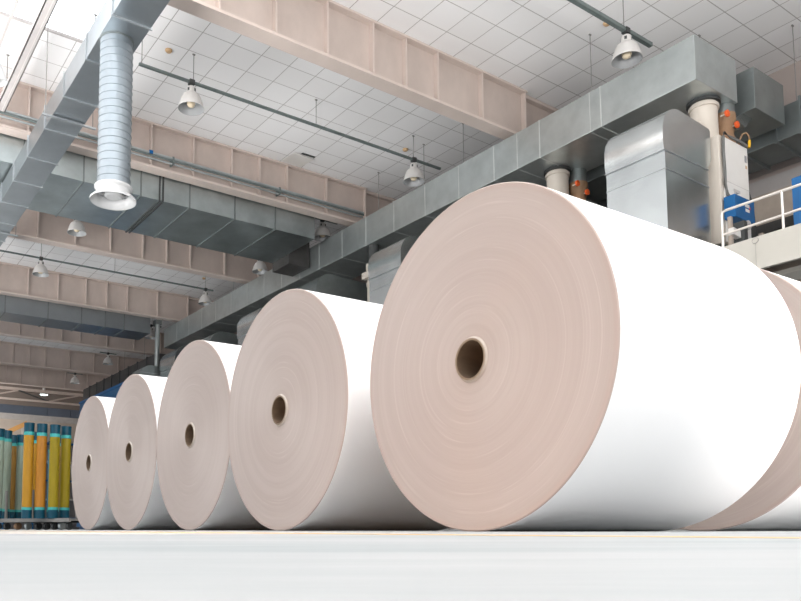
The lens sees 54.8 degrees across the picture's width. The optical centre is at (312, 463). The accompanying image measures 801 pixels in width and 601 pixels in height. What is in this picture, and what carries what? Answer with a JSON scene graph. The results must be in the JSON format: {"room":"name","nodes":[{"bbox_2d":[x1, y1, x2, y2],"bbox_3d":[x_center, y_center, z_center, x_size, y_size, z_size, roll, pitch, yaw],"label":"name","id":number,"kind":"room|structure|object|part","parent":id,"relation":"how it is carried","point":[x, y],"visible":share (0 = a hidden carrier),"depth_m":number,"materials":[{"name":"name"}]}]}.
{"room":"paper mill","nodes":[
{"label":"paper mill","id":0,"kind":"room"},
{"bbox_2d":[0,419,76,440],"bbox_3d":[-23.977,-0.701,43.225,23.400,8.800,0.200,3,-6,-33],"label":"wall","id":1,"kind":"structure","parent":0,"point":[6,424],"depth_m":47.31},
{"bbox_2d":[0,412,77,423],"bbox_3d":[-23.977,-3.207,43.259,23.200,0.360,0.100,3,-6,-33],"label":"trim","id":2,"kind":"structure","parent":1,"relation":"attached to","point":[2,415],"depth_m":47.71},
{"bbox_2d":[0,404,79,418],"bbox_3d":[-23.958,-3.909,43.272,23.180,1.040,0.200,3,-6,-33],"label":"trim","id":3,"kind":"structure","parent":1,"relation":"attached to","point":[4,408],"depth_m":47.69,"materials":[{"name":"metal"}]},
{"bbox_2d":[0,0,800,358],"bbox_3d":[-9.668,-7.414,16.599,29.400,0.030,61.200,3,-6,-33],"label":"ceiling","id":4,"kind":"structure","parent":0,"point":[541,48],"depth_m":14.71,"materials":[{"name":"tile"}]},
{"bbox_2d":[0,64,7,86],"bbox_3d":[-5.046,-6.906,12.283,0.334,1.719,0.300,3,-6,-33],"label":"lamp","id":5,"kind":"object","parent":4,"relation":"hanging from","point":[3,80],"visible":1,"depth_m":12.20,"materials":[{"name":"white metal"}]},
{"bbox_2d":[0,383,82,409],"bbox_3d":[-21.096,-4.460,41.993,18.500,1.480,2.640,3,-6,-33],"label":"roof truss","id":6,"kind":"object","parent":4,"relation":"attached to","point":[10,394],"visible":0.82,"depth_m":45.83,"materials":[{"name":"metal"}]},
{"bbox_2d":[0,0,82,111],"bbox_3d":[-4.803,-7.605,9.496,6.100,0.904,10.000,3,-6,-33],"label":"window","id":7,"kind":"structure","parent":4,"relation":"attached to","point":[1,12],"depth_m":12.84,"materials":[{"name":"white"}]},
{"bbox_3d":[-3.593,-7.528,10.292,0.050,0.820,10.000,3,-6,-33],"label":"thin rail","id":8,"kind":"part","parent":7,"relation":"part of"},
{"bbox_3d":[-3.215,-7.495,10.480,0.160,0.854,9.900,3,-6,-33],"label":"channel rail","id":9,"kind":"part","parent":7,"relation":"part of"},
{"bbox_2d":[0,364,109,390],"bbox_3d":[-18.930,-4.940,39.290,19.100,1.015,0.290,3,-6,-33],"label":"steel beam","id":10,"kind":"structure","parent":4,"relation":"attached to","point":[9,374],"depth_m":42.03,"materials":[{"name":"beige metal"}]},
{"bbox_2d":[0,341,143,375],"bbox_3d":[-16.091,-5.307,35.009,19.100,1.015,0.290,3,-6,-33],"label":"steel beam","id":11,"kind":"structure","parent":4,"relation":"attached to","point":[18,354],"depth_m":37.43,"materials":[{"name":"beige metal"}]},
{"bbox_2d":[0,294,149,339],"bbox_3d":[-11.892,-5.858,25.216,13.300,1.600,1.240,3,-6,-33],"label":"duct","id":12,"kind":"object","parent":4,"relation":"hanging from","point":[13,309],"visible":0.73,"depth_m":26.92,"materials":[{"name":"grey metal"}]},
{"bbox_2d":[0,0,169,245],"bbox_3d":[-4.985,-6.574,14.219,0.880,2.050,18.200,3,-6,-33],"label":"duct","id":13,"kind":"object","parent":4,"relation":"hanging from","point":[75,98],"visible":0.81,"depth_m":12.54,"materials":[{"name":"metal"}]},
{"bbox_3d":[-4.373,-6.714,12.592,0.050,2.050,0.024,3,-6,-33],"label":"hanger rod","id":14,"kind":"part","parent":13,"relation":"part of","materials":[{"name":"grey metal"}]},
{"bbox_2d":[90,31,135,210],"bbox_3d":[-2.739,-4.750,10.596,0.624,2.305,0.624,3,-6,-33],"label":"spiral duct","id":15,"kind":"object","parent":13,"relation":"hanging from","point":[113,189],"visible":1,"depth_m":10.44,"materials":[{"name":"metal"}]},
{"bbox_2d":[0,321,174,354],"bbox_3d":[-13.005,-5.706,30.353,19.100,1.015,0.290,3,-6,-33],"label":"steel beam","id":16,"kind":"structure","parent":4,"relation":"attached to","point":[10,329],"depth_m":32.36,"materials":[{"name":"beige metal"}]},
{"bbox_2d":[0,244,213,290],"bbox_3d":[-8.197,-6.525,23.392,11.400,0.582,0.048,3,-6,-33],"label":"conduit","id":17,"kind":"object","parent":4,"relation":"hanging from","point":[41,244],"visible":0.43,"depth_m":24.36,"materials":[{"name":"grey metal"}]},
{"bbox_2d":[32,256,48,276],"bbox_3d":[-8.281,-6.022,23.294,0.492,0.550,0.492,3,-6,-33],"label":"lamp","id":18,"kind":"object","parent":17,"relation":"hanging from","point":[40,270],"visible":1,"depth_m":23.22,"materials":[{"name":"metal"}]},
{"bbox_2d":[198,288,211,305],"bbox_3d":[-3.692,-5.763,26.314,0.492,0.550,0.492,3,-6,-33],"label":"lamp","id":19,"kind":"object","parent":17,"relation":"hanging from","point":[204,300],"visible":0.96,"depth_m":26.22,"materials":[{"name":"metal"}]},
{"bbox_2d":[0,262,213,321],"bbox_3d":[-9.821,-6.110,25.642,19.200,1.015,0.290,3,-6,-33],"label":"steel beam","id":20,"kind":"structure","parent":4,"relation":"attached to","point":[15,280],"depth_m":27.01,"materials":[{"name":"beige metal"}]},
{"bbox_2d":[83,341,165,399],"bbox_3d":[-8.208,-4.630,33.808,1.060,2.580,9.400,3,-6,-33],"label":"duct","id":21,"kind":"object","parent":4,"relation":"hanging from","point":[121,376],"visible":0.27,"depth_m":33.23,"materials":[{"name":"metal"}]},
{"bbox_2d":[7,209,271,283],"bbox_3d":[-6.828,-6.497,21.128,19.200,1.015,0.290,3,-6,-33],"label":"steel beam","id":22,"kind":"structure","parent":4,"relation":"attached to","point":[33,226],"depth_m":22.20,"materials":[{"name":"beige metal"}]},
{"bbox_2d":[0,133,314,276],"bbox_3d":[-5.801,-6.494,16.618,13.960,1.800,2.160,3,-6,-33],"label":"duct","id":23,"kind":"object","parent":4,"relation":"hanging from","point":[169,209],"visible":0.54,"depth_m":17.86,"materials":[{"name":"metal"}]},
{"bbox_2d":[165,48,171,53],"bbox_3d":[-2.651,-7.590,14.074,0.130,0.050,0.130,3,-6,-33],"label":"ceiling sensor","id":24,"kind":"object","parent":4,"relation":"attached to","point":[167,50],"visible":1,"depth_m":14.04,"materials":[{"name":"plastic"}]},
{"bbox_2d":[0,77,396,226],"bbox_3d":[-3.758,-6.894,16.497,19.200,1.015,0.290,3,-6,-33],"label":"steel beam","id":25,"kind":"structure","parent":4,"relation":"attached to","point":[27,99],"depth_m":17.55,"materials":[{"name":"beige metal"}]},
{"bbox_2d":[0,110,363,217],"bbox_3d":[-4.365,-6.664,15.852,13.500,0.172,0.181,3,-6,-33],"label":"pipe","id":26,"kind":"object","parent":25,"relation":"attached to","point":[173,160],"visible":0.7,"depth_m":17.13,"materials":[{"name":"grey metal"}]},
{"bbox_2d":[139,40,440,169],"bbox_3d":[-0.079,-7.195,15.577,7.200,0.582,0.048,3,-6,-33],"label":"conduit","id":27,"kind":"object","parent":4,"relation":"hanging from","point":[141,64],"visible":0.84,"depth_m":15.15,"materials":[{"name":"grey metal"}]},
{"bbox_2d":[178,78,204,115],"bbox_3d":[-2.240,-6.809,14.111,0.492,0.550,0.492,3,-6,-33],"label":"lamp","id":28,"kind":"object","parent":27,"relation":"hanging from","point":[190,104],"visible":1,"depth_m":14.07,"materials":[{"name":"metal"}]},
{"bbox_3d":[-2.240,-6.682,14.100,0.160,0.235,0.160,3,-6,-33],"label":"bulb","id":29,"kind":"part","parent":28,"relation":"part of","materials":[{"name":"beige glass"}]},
{"bbox_2d":[403,157,424,186],"bbox_3d":[2.257,-6.556,17.071,0.492,0.550,0.492,3,-6,-33],"label":"lamp","id":30,"kind":"object","parent":27,"relation":"hanging from","point":[413,177],"visible":1,"depth_m":17.02,"materials":[{"name":"metal"}]},
{"bbox_2d":[282,153,314,166],"bbox_3d":[-0.345,-7.236,18.192,0.595,0.054,0.596,3,-6,-33],"label":"tile","id":31,"kind":"structure","parent":4,"relation":"attached to","point":[296,159],"depth_m":18.16,"materials":[{"name":"tile"}]},
{"bbox_2d":[167,0,558,139],"bbox_3d":[-0.848,-7.270,12.108,19.200,1.015,0.290,3,-6,-33],"label":"steel beam","id":32,"kind":"structure","parent":4,"relation":"attached to","point":[328,34],"depth_m":13.38,"materials":[{"name":"beige metal"}]},
{"bbox_2d":[164,33,736,349],"bbox_3d":[0.598,-6.063,20.734,1.212,1.956,20.850,3,-6,-33],"label":"duct","id":33,"kind":"object","parent":4,"relation":"hanging from","point":[577,134],"visible":0.73,"depth_m":14.59,"materials":[{"name":"grey metal"}]},
{"bbox_3d":[1.630,-6.589,18.847,0.050,1.230,0.024,3,-6,-33],"label":"hanger rod","id":34,"kind":"part","parent":33,"relation":"part of","materials":[{"name":"grey metal"}]},
{"bbox_3d":[3.268,-6.785,16.557,0.050,1.230,0.024,3,-6,-33],"label":"hanger rod","id":35,"kind":"part","parent":33,"relation":"part of","materials":[{"name":"grey metal"}]},
{"bbox_3d":[4.944,-7.041,13.577,0.050,1.230,0.024,3,-6,-33],"label":"hanger rod","id":36,"kind":"part","parent":33,"relation":"part of","materials":[{"name":"grey metal"}]},
{"bbox_2d":[567,0,652,47],"bbox_3d":[0.496,-7.702,9.602,12.650,0.592,0.070,3,-6,-33],"label":"conduit","id":37,"kind":"object","parent":4,"relation":"hanging from","point":[581,4],"visible":1,"depth_m":12.42,"materials":[{"name":"grey metal"}]},
{"bbox_2d":[611,26,642,68],"bbox_3d":[5.190,-6.935,12.648,0.492,0.550,0.492,3,-6,-33],"label":"lamp","id":38,"kind":"object","parent":37,"relation":"hanging from","point":[627,54],"visible":1,"depth_m":12.62,"materials":[{"name":"metal"}]},
{"bbox_3d":[5.190,-6.808,12.637,0.160,0.235,0.160,3,-6,-33],"label":"bulb","id":39,"kind":"part","parent":38,"relation":"part of","materials":[{"name":"beige glass"}]},
{"bbox_2d":[569,35,784,203],"bbox_3d":[5.482,-6.360,15.547,1.226,2.250,7.100,3,-6,-33],"label":"duct","id":40,"kind":"object","parent":4,"relation":"hanging from","point":[759,107],"visible":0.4,"depth_m":12.64,"materials":[{"name":"grey metal"}]},
{"bbox_2d":[595,24,800,207],"bbox_3d":[8.712,-6.615,12.959,0.940,2.185,17.000,3,-6,-33],"label":"duct","id":41,"kind":"object","parent":4,"relation":"hanging from","point":[783,143],"visible":0.21,"depth_m":13.36,"materials":[{"name":"grey metal"}]},
{"bbox_3d":[8.402,-6.897,13.319,0.050,1.560,0.024,3,-6,-33],"label":"hanger rod","id":42,"kind":"part","parent":41,"relation":"part of","materials":[{"name":"grey metal"}]},
{"bbox_3d":[-8.880,-6.000,29.511,6.450,0.582,0.048,3,-6,-33],"label":"conduit","id":43,"kind":"object","parent":4,"relation":"hanging from","visible":0},
{"bbox_2d":[145,324,154,338],"bbox_3d":[-6.556,-5.362,30.997,0.492,0.550,0.492,3,-6,-33],"label":"lamp","id":44,"kind":"object","parent":43,"relation":"hanging from","point":[151,335],"visible":0.62,"depth_m":30.91,"materials":[{"name":"metal"}]},
{"bbox_3d":[-6.047,-6.803,20.150,11.400,0.582,0.048,3,-6,-33],"label":"conduit","id":45,"kind":"object","parent":4,"relation":"hanging from","visible":0},
{"bbox_2d":[67,220,85,236],"bbox_3d":[-6.173,-6.303,20.024,0.492,0.550,0.492,3,-6,-33],"label":"lamp","id":46,"kind":"object","parent":45,"relation":"hanging from","point":[76,228],"visible":0.81,"depth_m":19.94,"materials":[{"name":"metal"}]},
{"bbox_2d":[252,260,267,274],"bbox_3d":[-1.584,-6.044,23.045,0.492,0.550,0.492,3,-6,-33],"label":"lamp","id":47,"kind":"object","parent":45,"relation":"hanging from","point":[259,268],"visible":0.9,"depth_m":22.93,"materials":[{"name":"metal"}]},
{"bbox_3d":[0.375,-6.773,20.496,0.700,0.582,0.048,3,-6,-33],"label":"conduit","id":48,"kind":"object","parent":4,"relation":"hanging from","visible":0},
{"bbox_2d":[314,220,330,241],"bbox_3d":[0.266,-6.272,20.381,0.492,0.550,0.492,3,-6,-33],"label":"lamp","id":49,"kind":"object","parent":48,"relation":"hanging from","point":[322,232],"visible":0.85,"depth_m":20.30,"materials":[{"name":"metal"}]},
{"bbox_3d":[-9.611,-5.448,35.955,0.800,0.582,0.048,3,-6,-33],"label":"conduit","id":50,"kind":"object","parent":4,"relation":"hanging from","visible":0},
{"bbox_2d":[103,352,112,364],"bbox_3d":[-9.611,-4.941,35.912,0.492,0.550,0.492,3,-6,-33],"label":"lamp","id":51,"kind":"object","parent":50,"relation":"hanging from","point":[107,361],"visible":1,"depth_m":35.83,"materials":[{"name":"metal"}]},
{"bbox_3d":[-12.631,-5.045,40.654,0.800,0.582,0.048,3,-6,-33],"label":"conduit","id":52,"kind":"object","parent":4,"relation":"hanging from","visible":0},
{"bbox_2d":[70,373,79,383],"bbox_3d":[-12.631,-4.538,40.611,0.492,0.550,0.492,3,-6,-33],"label":"lamp","id":53,"kind":"object","parent":52,"relation":"hanging from","point":[74,380],"visible":1,"depth_m":40.52,"materials":[{"name":"metal"}]},
{"bbox_2d":[0,529,800,600],"bbox_3d":[-9.696,1.472,15.879,29.400,0.200,61.300,3,-6,-33],"label":"floor","id":54,"kind":"structure","parent":0,"point":[36,565],"depth_m":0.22,"materials":[{"name":"concrete"}]},
{"bbox_2d":[8,421,26,434],"bbox_3d":[-18.146,0.605,44.453,2.906,6.408,0.160,3,-6,-33],"label":"stair stringer","id":55,"kind":"object","parent":54,"relation":"on","point":[17,427],"visible":0.3,"depth_m":45.12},
{"bbox_2d":[0,465,78,529],"bbox_3d":[-4.373,0.648,13.019,3.450,0.952,2.600,-3,-6,29],"label":"cart","id":56,"kind":"object","parent":54,"relation":"on","point":[46,522],"visible":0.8,"depth_m":11.46,"materials":[{"name":"metal"}]},
{"bbox_2d":[0,428,4,518],"bbox_3d":[-4.887,0.158,11.854,0.175,1.400,0.175,3,-6,-33],"label":"printing sleeve","id":57,"kind":"object","parent":56,"relation":"on","point":[2,431],"visible":0.98,"depth_m":11.84,"materials":[{"name":"plastic"}]},
{"bbox_2d":[2,430,12,518],"bbox_3d":[-4.946,0.182,12.306,0.171,1.430,0.171,3,-6,-33],"label":"printing sleeve","id":58,"kind":"object","parent":56,"relation":"on","point":[8,433],"visible":0.56,"depth_m":12.26,"materials":[{"name":"grey plastic"}]},
{"bbox_2d":[10,435,16,518],"bbox_3d":[-4.989,0.227,12.659,0.144,1.400,0.144,3,-6,-33],"label":"printing sleeve","id":59,"kind":"object","parent":56,"relation":"on","point":[14,437],"visible":0.55,"depth_m":12.62,"materials":[{"name":"grey plastic"}]},
{"bbox_2d":[15,434,23,517],"bbox_3d":[-4.891,0.228,12.784,0.148,1.420,0.148,3,-6,-33],"label":"printing sleeve","id":60,"kind":"object","parent":56,"relation":"on","point":[20,438],"visible":0.62,"depth_m":12.72,"materials":[{"name":"grey plastic"}]},
{"bbox_2d":[21,422,34,518],"bbox_3d":[-4.207,0.103,11.300,0.150,1.415,0.150,3,-6,-33],"label":"printing sleeve","id":61,"kind":"object","parent":56,"relation":"on","point":[29,428],"visible":1,"depth_m":11.24,"materials":[{"name":"orange plastic"}]},
{"bbox_2d":[33,432,36,506],"bbox_3d":[-4.393,0.187,12.047,0.150,1.375,0.150,3,-6,-33],"label":"printing sleeve","id":62,"kind":"object","parent":56,"relation":"on","point":[35,436],"visible":0.11,"depth_m":12.00,"materials":[{"name":"plastic"}]},
{"bbox_3d":[-5.003,0.886,11.880,3.450,0.055,0.040,-3,-6,29],"label":"rail","id":63,"kind":"part","parent":56,"relation":"part of","materials":[{"name":"metal"}]},
{"bbox_2d":[34,423,47,518],"bbox_3d":[-4.013,0.110,11.295,0.150,1.400,0.150,3,-6,-33],"label":"printing sleeve","id":64,"kind":"object","parent":56,"relation":"on","point":[41,450],"visible":1,"depth_m":11.24,"materials":[{"name":"orange plastic"}]},
{"bbox_2d":[46,441,49,517],"bbox_3d":[-4.266,0.273,12.485,0.124,1.280,0.124,3,-6,-33],"label":"printing sleeve","id":65,"kind":"object","parent":56,"relation":"on","point":[49,441],"visible":0.16,"depth_m":12.44,"materials":[{"name":"orange plastic"}]},
{"bbox_2d":[47,424,60,518],"bbox_3d":[-3.819,0.117,11.291,0.150,1.385,0.150,3,-6,-33],"label":"printing sleeve","id":66,"kind":"object","parent":56,"relation":"on","point":[54,452],"visible":0.98,"depth_m":11.24,"materials":[{"name":"yellow plastic"}]},
{"bbox_2d":[58,435,60,517],"bbox_3d":[-4.075,0.223,12.436,0.144,1.370,0.144,3,-6,-33],"label":"printing sleeve","id":67,"kind":"object","parent":56,"relation":"on","point":[60,435],"visible":0.11,"depth_m":12.37,"materials":[{"name":"yellow plastic"}]},
{"bbox_2d":[59,426,71,517],"bbox_3d":[-3.716,0.134,11.479,0.152,1.385,0.152,3,-6,-33],"label":"printing sleeve","id":68,"kind":"object","parent":56,"relation":"on","point":[65,457],"visible":0.91,"depth_m":11.42,"materials":[{"name":"yellow plastic"}]},
{"bbox_2d":[1,440,78,528],"bbox_3d":[-15.690,1.195,44.858,4.800,5.300,0.850,3,-6,-33],"label":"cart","id":69,"kind":"object","parent":54,"relation":"on","point":[71,504],"visible":0.03,"depth_m":45.52,"materials":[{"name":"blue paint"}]},
{"bbox_2d":[72,396,124,529],"bbox_3d":[-2.032,0.020,9.095,1.268,1.534,1.534,3,-6,-32],"label":"paper roll","id":70,"kind":"object","parent":54,"relation":"on","point":[93,510],"visible":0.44,"depth_m":8.66,"materials":[{"name":"paper"}]},
{"bbox_2d":[77,382,122,528],"bbox_3d":[-7.769,-0.098,31.997,2.230,5.680,6.550,3,-6,-33],"label":"housing","id":71,"kind":"object","parent":54,"relation":"on","point":[112,392],"visible":0.14,"depth_m":31.15,"materials":[{"name":"paint"}]},
{"bbox_2d":[106,374,183,529],"bbox_3d":[-1.254,-0.084,7.770,1.268,1.516,1.516,3,-6,-32],"label":"paper roll","id":72,"kind":"object","parent":54,"relation":"on","point":[136,500],"visible":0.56,"depth_m":7.29,"materials":[{"name":"paper"}]},
{"bbox_2d":[153,319,161,365],"bbox_3d":[-5.801,-1.470,28.277,0.400,7.780,0.400,3,-6,-33],"label":"steel column","id":73,"kind":"structure","parent":54,"relation":"on","point":[156,323],"depth_m":28.46,"materials":[{"name":"grey metal"}]},
{"bbox_3d":[-5.801,-5.266,28.602,0.240,0.160,0.300,3,-6,-33],"label":"cap plate","id":74,"kind":"part","parent":73,"relation":"part of","materials":[{"name":"grey metal"}]},
{"bbox_2d":[157,340,270,529],"bbox_3d":[-0.449,-0.199,6.451,1.268,1.519,1.519,3,-6,-32],"label":"paper roll","id":75,"kind":"object","parent":54,"relation":"on","point":[199,490],"visible":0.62,"depth_m":5.99,"materials":[{"name":"paper"}]},
{"bbox_2d":[228,289,448,530],"bbox_3d":[0.325,-0.306,5.117,1.268,1.504,1.504,3,-6,-32],"label":"paper roll","id":76,"kind":"object","parent":54,"relation":"on","point":[305,453],"visible":0.73,"depth_m":4.58,"materials":[{"name":"paper"}]},
{"bbox_2d":[59,531,800,538],"bbox_3d":[-6.384,0.986,11.381,0.120,0.001,25.900,3,-6,-33],"label":"floor line","id":77,"kind":"structure","parent":54,"relation":"on","point":[59,531],"depth_m":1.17,"materials":[{"name":"yellow paint"}]},
{"bbox_2d":[370,182,800,530],"bbox_3d":[1.225,-0.427,3.675,1.268,1.500,1.500,3,-6,-32],"label":"paper roll","id":78,"kind":"object","parent":54,"relation":"on","point":[544,358],"visible":1,"depth_m":3.15,"materials":[{"name":"paper"}]},
{"bbox_2d":[678,268,800,530],"bbox_3d":[2.715,-0.342,4.676,1.313,1.500,1.500,3,-6,-32],"label":"paper roll","id":79,"kind":"object","parent":54,"relation":"on","point":[773,503],"visible":0.2,"depth_m":3.97,"materials":[{"name":"paper"}]},
{"bbox_2d":[723,223,800,281],"bbox_3d":[4.241,-0.463,16.204,5.068,3.710,30.200,3,-6,-33],"label":"platform","id":80,"kind":"object","parent":54,"relation":"on","point":[778,252],"visible":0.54,"depth_m":9.61,"materials":[{"name":"paint"}]},
{"bbox_2d":[132,365,160,376],"bbox_3d":[-5.478,-2.377,27.245,1.840,1.990,1.016,3,-6,-33],"label":"exhaust hood","id":81,"kind":"object","parent":80,"relation":"on","point":[150,370],"visible":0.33,"depth_m":26.64,"materials":[{"name":"metal"}]},
{"bbox_2d":[160,346,185,377],"bbox_3d":[-4.412,-2.684,26.235,1.260,2.430,1.316,3,-6,-33],"label":"exhaust hood","id":82,"kind":"object","parent":80,"relation":"on","point":[167,361],"visible":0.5,"depth_m":25.93,"materials":[{"name":"metal"}]},
{"bbox_2d":[202,331,237,344],"bbox_3d":[-2.749,-2.837,24.222,1.650,2.390,1.116,3,-6,-33],"label":"exhaust hood","id":83,"kind":"object","parent":80,"relation":"on","point":[221,337],"visible":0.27,"depth_m":23.68,"materials":[{"name":"metal"}]},
{"bbox_2d":[237,307,262,345],"bbox_3d":[-1.311,-3.085,21.558,1.260,2.430,1.166,3,-6,-33],"label":"exhaust hood","id":84,"kind":"object","parent":80,"relation":"on","point":[245,322],"visible":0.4,"depth_m":21.42,"materials":[{"name":"metal"}]},
{"bbox_2d":[296,274,366,301],"bbox_3d":[0.483,-3.323,19.370,1.730,2.530,1.216,3,-6,-33],"label":"exhaust hood","id":85,"kind":"object","parent":80,"relation":"on","point":[330,284],"visible":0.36,"depth_m":18.88,"materials":[{"name":"metal"}]},
{"bbox_2d":[368,236,418,304],"bbox_3d":[2.037,-3.518,16.508,1.260,2.430,1.116,3,-6,-33],"label":"exhaust hood","id":86,"kind":"object","parent":80,"relation":"on","point":[383,265],"visible":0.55,"depth_m":16.22,"materials":[{"name":"metal"}]},
{"bbox_2d":[604,109,710,242],"bbox_3d":[5.273,-3.936,11.628,1.260,2.430,0.976,3,-6,-33],"label":"air duct","id":87,"kind":"object","parent":80,"relation":"on","point":[656,170],"visible":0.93,"depth_m":11.24,"materials":[{"name":"metal"}]},
{"bbox_2d":[708,131,750,246],"bbox_3d":[6.317,-3.949,12.081,0.880,2.534,0.940,3,-6,-33],"label":"tall cabinet","id":88,"kind":"object","parent":80,"relation":"on","point":[728,166],"visible":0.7,"depth_m":11.65,"materials":[{"name":"white metal"}]},
{"bbox_2d":[686,94,720,137],"bbox_3d":[6.261,-5.382,12.263,0.590,0.860,0.500,3,-6,-33],"label":"flue pipe","id":89,"kind":"object","parent":88,"relation":"on","point":[703,109],"visible":0.52,"depth_m":12.12,"materials":[{"name":"white metal"}]},
{"bbox_2d":[718,102,739,142],"bbox_3d":[6.679,-5.384,12.301,0.344,0.850,0.573,-1,-5,8],"label":"pipe","id":90,"kind":"object","parent":88,"relation":"on","point":[727,122],"visible":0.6,"depth_m":12.29,"materials":[{"name":"brown metal"}]},
{"bbox_3d":[6.530,-4.145,11.767,0.710,1.650,0.025,3,-6,-33],"label":"door","id":91,"kind":"part","parent":88,"relation":"part of","materials":[{"name":"white metal"}]},
{"bbox_2d":[724,194,754,223],"bbox_3d":[6.458,-3.836,11.566,0.560,0.380,0.175,3,-6,-33],"label":"junction box","id":92,"kind":"object","parent":88,"relation":"attached to","point":[746,212],"visible":0.82,"depth_m":11.45,"materials":[{"name":"blue paint"}]},
{"bbox_2d":[727,216,764,244],"bbox_3d":[6.481,-3.171,11.365,1.005,0.860,0.200,3,-6,-33],"label":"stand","id":93,"kind":"object","parent":80,"relation":"on","point":[741,235],"visible":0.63,"depth_m":11.15,"materials":[{"name":"metal"}]},
{"bbox_3d":[6.093,-3.181,11.127,0.050,0.840,0.050,3,-6,-33],"label":"leg","id":94,"kind":"part","parent":93,"relation":"part of","materials":[{"name":"white metal"}]},
{"bbox_2d":[749,192,756,237],"bbox_3d":[6.865,-3.748,12.415,0.460,2.190,0.460,3,-6,-33],"label":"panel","id":95,"kind":"object","parent":80,"relation":"on","point":[753,228],"visible":0.02,"depth_m":12.31,"materials":[{"name":"metal"}]},
{"bbox_2d":[720,183,800,246],"bbox_3d":[6.682,-3.264,8.209,0.036,0.506,4.617,3,-6,-33],"label":"guard rail","id":96,"kind":"object","parent":80,"relation":"on","point":[782,214],"visible":0.95,"depth_m":9.67,"materials":[{"name":"metal"}]},
{"bbox_3d":[5.419,-3.072,10.111,0.036,0.450,0.034,3,-6,-33],"label":"post","id":97,"kind":"part","parent":96,"relation":"part of","materials":[{"name":"metal"}]},
{"bbox_3d":[6.683,-3.476,8.226,0.034,0.080,4.616,3,-6,-33],"label":"rail","id":98,"kind":"part","parent":96,"relation":"part of","materials":[{"name":"metal"}]},
{"bbox_3d":[6.687,-3.221,8.198,0.030,0.108,4.600,3,-6,-33],"label":"rail","id":99,"kind":"part","parent":96,"relation":"part of","materials":[{"name":"metal"}]},
{"bbox_3d":[5.832,-3.146,9.490,0.032,0.490,0.030,3,-6,-33],"label":"post","id":100,"kind":"part","parent":96,"relation":"part of","materials":[{"name":"metal"}]},
{"bbox_2d":[751,184,792,225],"bbox_3d":[9.102,-3.795,13.036,0.650,2.390,7.100,3,-6,-33],"label":"tall cabinet","id":101,"kind":"object","parent":80,"relation":"on","point":[766,208],"visible":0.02,"depth_m":13.82,"materials":[{"name":"metal"}]},
{"bbox_2d":[756,215,793,235],"bbox_3d":[8.276,-3.318,12.748,1.400,1.390,1.300,3,-6,-33],"label":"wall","id":102,"kind":"structure","parent":80,"relation":"on","point":[775,225],"depth_m":12.66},
{"bbox_2d":[773,265,800,279],"bbox_3d":[2.893,-2.068,15.447,0.400,0.060,30.200,3,-6,-33],"label":"cable tray","id":103,"kind":"object","parent":80,"relation":"on","point":[794,273],"depth_m":10.09,"materials":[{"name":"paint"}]},
{"bbox_2d":[791,175,800,224],"bbox_3d":[7.439,-3.370,10.273,1.420,1.070,1.200,3,-6,-33],"label":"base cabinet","id":104,"kind":"object","parent":80,"relation":"on","point":[796,192],"visible":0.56,"depth_m":10.36,"materials":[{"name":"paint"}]},
{"bbox_3d":[6.863,-3.438,9.879,0.020,0.920,1.070,3,-6,-33],"label":"door","id":105,"kind":"part","parent":104,"relation":"part of","materials":[{"name":"blue paint"}]},
{"bbox_3d":[4.816,-3.564,14.565,0.840,2.190,0.740,3,-6,-33],"label":"pedestal","id":106,"kind":"object","parent":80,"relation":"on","visible":0},
{"bbox_2d":[544,165,570,194],"bbox_3d":[4.654,-5.137,14.592,0.590,0.950,0.500,3,-6,-33],"label":"flue pipe","id":107,"kind":"object","parent":106,"relation":"on","point":[557,176],"visible":0.56,"depth_m":14.46,"materials":[{"name":"white metal"}]},
{"bbox_2d":[569,168,589,200],"bbox_3d":[5.080,-5.143,14.528,0.344,0.950,0.573,-1,-5,8],"label":"pipe","id":108,"kind":"object","parent":106,"relation":"on","point":[578,184],"visible":0.69,"depth_m":14.52,"materials":[{"name":"brown metal"}]},
{"bbox_3d":[1.455,-2.893,18.294,0.490,1.490,0.540,3,-6,-33],"label":"pedestal","id":109,"kind":"object","parent":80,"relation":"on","visible":0},
{"bbox_2d":[362,244,378,301],"bbox_3d":[1.426,-4.459,18.409,0.380,1.650,0.300,3,-6,-33],"label":"flue pipe","id":110,"kind":"object","parent":109,"relation":"on","point":[372,248],"visible":0.3,"depth_m":18.38,"materials":[{"name":"white metal"}]},
{"bbox_2d":[233,60,800,529],"bbox_3d":[1.136,-2.150,26.318,0.200,8.800,56.200,3,-6,-33],"label":"wall","id":111,"kind":"structure","parent":0,"point":[785,76],"depth_m":14.55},
{"bbox_2d":[748,157,800,179],"bbox_3d":[3.325,-5.017,22.783,0.300,0.190,46.500,3,-6,-33],"label":"trim","id":112,"kind":"structure","parent":111,"relation":"attached to","point":[794,160],"depth_m":14.54,"materials":[{"name":"grey metal"}]},
{"bbox_2d":[749,166,800,197],"bbox_3d":[3.241,-4.449,22.679,0.500,0.360,46.500,3,-6,-33],"label":"trim","id":113,"kind":"structure","parent":111,"relation":"attached to","point":[783,179],"depth_m":14.20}
]}

